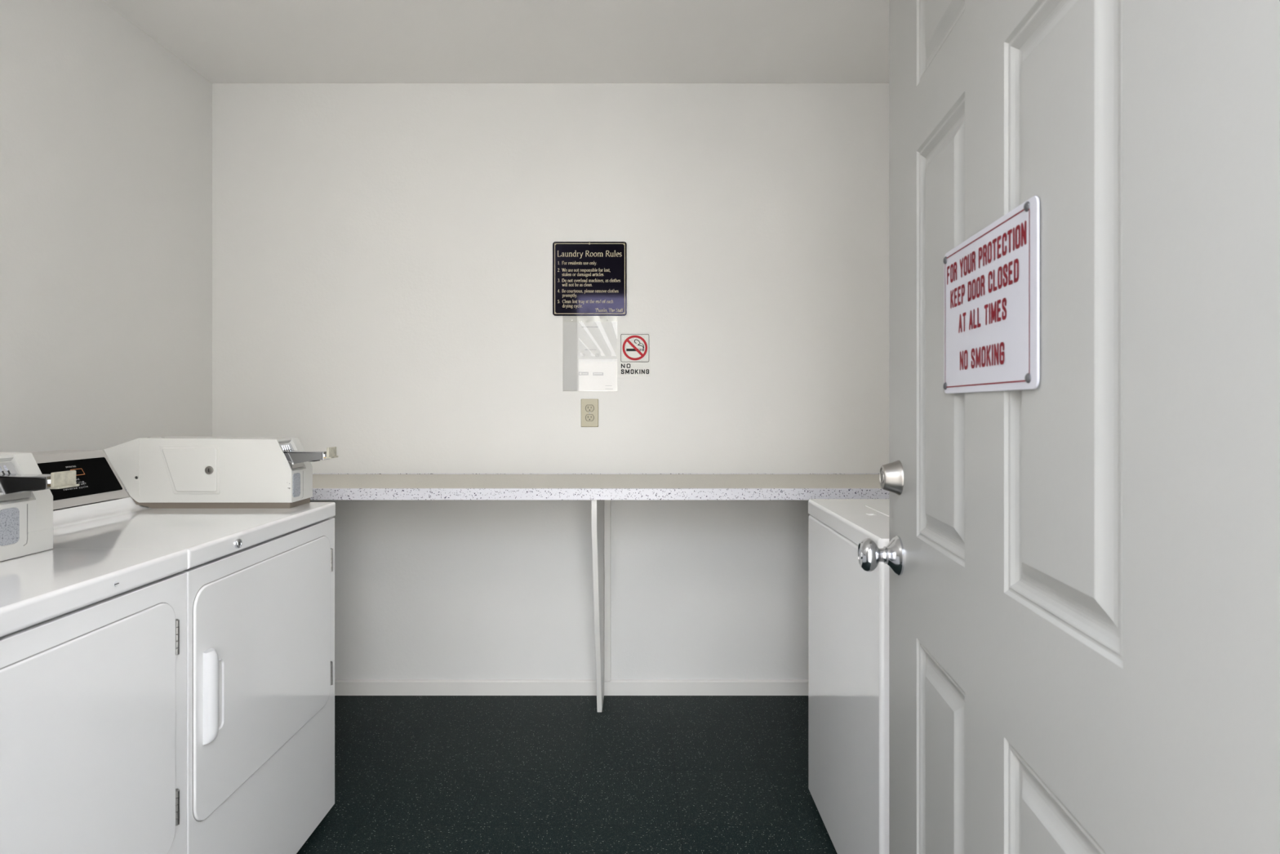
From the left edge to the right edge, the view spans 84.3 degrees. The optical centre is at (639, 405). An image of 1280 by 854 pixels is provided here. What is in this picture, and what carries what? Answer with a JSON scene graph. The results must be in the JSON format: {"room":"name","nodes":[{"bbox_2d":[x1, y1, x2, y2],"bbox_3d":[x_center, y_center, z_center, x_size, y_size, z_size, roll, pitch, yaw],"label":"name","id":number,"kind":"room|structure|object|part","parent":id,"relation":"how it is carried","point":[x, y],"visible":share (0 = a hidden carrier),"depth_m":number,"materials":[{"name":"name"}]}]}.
{"room":"laundry","nodes":[
{"label":"laundry","id":0,"kind":"room"},
{"bbox_2d":[0,0,212,488],"bbox_3d":[-1.835,-0.070,1.631,0.120,2.540,2.861,0,0,0],"label":"wall","id":1,"kind":"structure","parent":0,"point":[106,133],"depth_m":2.32,"materials":[{"name":"paint"}]},
{"bbox_2d":[102,0,888,83],"bbox_3d":[-0.253,-1.390,1.631,3.285,0.100,2.861,0,0,0],"label":"ceiling","id":2,"kind":"structure","parent":0,"point":[223,41],"depth_m":2.60,"materials":[{"name":"white paint"}]},
{"bbox_2d":[212,83,888,679],"bbox_3d":[-0.253,-0.070,3.001,3.045,2.540,0.120,0,0,0],"label":"wall","id":3,"kind":"structure","parent":0,"point":[382,253],"depth_m":2.94,"materials":[{"name":"paint"}]},
{"bbox_2d":[334,680,808,695],"bbox_3d":[-0.253,1.169,2.935,3.045,0.061,0.012,0,0,0],"label":"baseboard","id":4,"kind":"structure","parent":3,"relation":"attached to","point":[342,687],"depth_m":2.93,"materials":[{"name":"white paint"}]},
{"bbox_2d":[552,241,626,315],"bbox_3d":[-0.205,-0.527,2.935,0.307,0.307,0.006,0,0,0],"label":"sign","id":5,"kind":"object","parent":3,"relation":"attached to","point":[589,278],"visible":1,"depth_m":2.93,"materials":[{"name":"black plastic"}]},
{"bbox_2d":[563,319,616,390],"bbox_3d":[-0.204,-0.228,2.938,0.225,0.336,0.005,0,0,0],"label":"holder","id":6,"kind":"object","parent":3,"relation":"attached to","point":[589,348],"visible":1,"depth_m":2.94,"materials":[{"name":"clear plastic"}]},
{"bbox_2d":[581,399,598,426],"bbox_3d":[-0.205,0.030,2.936,0.072,0.117,0.008,0,0,0],"label":"power outlet","id":7,"kind":"object","parent":3,"relation":"attached to","point":[589,407],"visible":1,"depth_m":2.94,"materials":[{"name":"beige plastic"}]},
{"bbox_2d":[585,413,594,421],"bbox_3d":[-0.205,0.050,2.934,0.036,0.029,0.003,0,0,0],"label":"receptacle","id":8,"kind":"object","parent":7,"relation":"attached to","point":[588,417],"depth_m":2.93,"materials":[{"name":"beige plastic"}]},
{"bbox_2d":[585,404,594,411],"bbox_3d":[-0.205,0.011,2.934,0.036,0.029,0.003,0,0,0],"label":"receptacle","id":9,"kind":"object","parent":7,"relation":"attached to","point":[588,407],"depth_m":2.93,"materials":[{"name":"beige plastic"}]},
{"bbox_2d":[620,333,648,373],"bbox_3d":[-0.018,-0.212,2.940,0.128,0.184,0.002,0,0,0],"label":"no smoking sign","id":10,"kind":"object","parent":3,"relation":"attached to","point":[634,348],"visible":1,"depth_m":2.94,"materials":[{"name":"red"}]},
{"bbox_2d":[296,695,836,853],"bbox_3d":[-0.253,1.260,1.631,3.285,0.120,2.861,0,0,0],"label":"floor","id":11,"kind":"structure","parent":0,"point":[414,774],"depth_m":2.30,"materials":[{"name":"carpet"}]},
{"bbox_2d":[0,452,186,853],"bbox_3d":[-1.244,0.644,1.070,0.735,1.112,0.686,0,0,0],"label":"dryer","id":12,"kind":"object","parent":11,"relation":"on","point":[93,642],"visible":1,"depth_m":1.20,"materials":[{"name":"white metal"}]},
{"bbox_3d":[-0.899,0.615,1.056,0.004,0.485,0.628,0,0,0],"label":"door","id":13,"kind":"part","parent":12,"relation":"part of","materials":[{"name":"white metal"}]},
{"bbox_3d":[-1.256,0.291,1.070,0.713,0.073,0.686,0,0,0],"label":"panel","id":14,"kind":"part","parent":12,"relation":"part of","materials":[{"name":"white metal"}]},
{"bbox_2d":[31,435,338,853],"bbox_3d":[-1.238,0.644,1.756,0.749,1.112,0.686,0,0,0],"label":"dryer","id":15,"kind":"object","parent":11,"relation":"on","point":[260,570],"visible":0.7,"depth_m":1.78,"materials":[{"name":"white metal"}]},
{"bbox_3d":[-1.455,0.187,1.701,0.053,0.091,0.514,0,0,0],"label":"control panel","id":16,"kind":"part","parent":15,"relation":"part of","materials":[{"name":"black plastic"}]},
{"bbox_3d":[-1.252,0.178,1.967,0.168,0.135,0.006,0,0,0],"label":"access door","id":17,"kind":"part","parent":15,"relation":"part of","materials":[{"name":"white metal"}]},
{"bbox_3d":[-1.256,0.291,1.756,0.713,0.073,0.686,0,0,0],"label":"panel","id":18,"kind":"part","parent":15,"relation":"part of","materials":[{"name":"white metal"}]},
{"bbox_3d":[-0.887,0.603,1.489,0.020,0.191,0.071,0,0,0],"label":"handle","id":19,"kind":"part","parent":15,"relation":"part of","materials":[{"name":"white plastic"}]},
{"bbox_3d":[-0.899,0.615,1.743,0.004,0.485,0.628,0,0,0],"label":"door","id":20,"kind":"part","parent":15,"relation":"part of","materials":[{"name":"white metal"}]},
{"bbox_2d":[591,499,610,711],"bbox_3d":[-0.141,0.761,2.686,0.047,0.878,0.508,0,0,0],"label":"support","id":21,"kind":"object","parent":11,"relation":"on","point":[600,508],"visible":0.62,"depth_m":2.72,"materials":[{"name":"white paint"}]},
{"bbox_2d":[808,498,888,853],"bbox_3d":[0.869,0.665,1.847,0.706,1.070,0.659,0,0,0],"label":"washer","id":22,"kind":"object","parent":11,"relation":"on","point":[848,604],"visible":0.3,"depth_m":1.78,"materials":[{"name":"white metal"}]},
{"bbox_3d":[0.869,0.307,1.847,0.706,0.042,0.659,0,0,0],"label":"panel","id":23,"kind":"part","parent":22,"relation":"part of","materials":[{"name":"white metal"}]},
{"bbox_3d":[0.855,0.285,1.845,0.423,0.004,0.375,0,0,0],"label":"lid","id":24,"kind":"part","parent":22,"relation":"part of","materials":[{"name":"white metal"}]},
{"bbox_3d":[-0.253,-0.070,0.265,3.045,2.540,0.130,0,0,0],"label":"wall","id":25,"kind":"structure","parent":0,"visible":0},
{"bbox_2d":[857,0,1279,853],"bbox_3d":[0.431,0.179,0.827,0.176,2.018,0.928,0,0,6],"label":"door","id":26,"kind":"structure","parent":25,"relation":"in","point":[1084,563],"depth_m":0.60,"materials":[{"name":"grey paint"}]},
{"bbox_3d":[0.417,0.259,1.227,0.066,0.067,0.067,0,0,6],"label":"knob","id":27,"kind":"part","parent":26,"relation":"part of","materials":[{"name":"silver metal"}]},
{"bbox_2d":[942,195,1039,393],"bbox_3d":[0.407,-0.113,0.839,0.005,0.193,0.283,0,0,6],"label":"warning sign","id":28,"kind":"object","parent":26,"relation":"attached to","point":[992,278],"visible":1,"depth_m":0.80,"materials":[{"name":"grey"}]}
]}

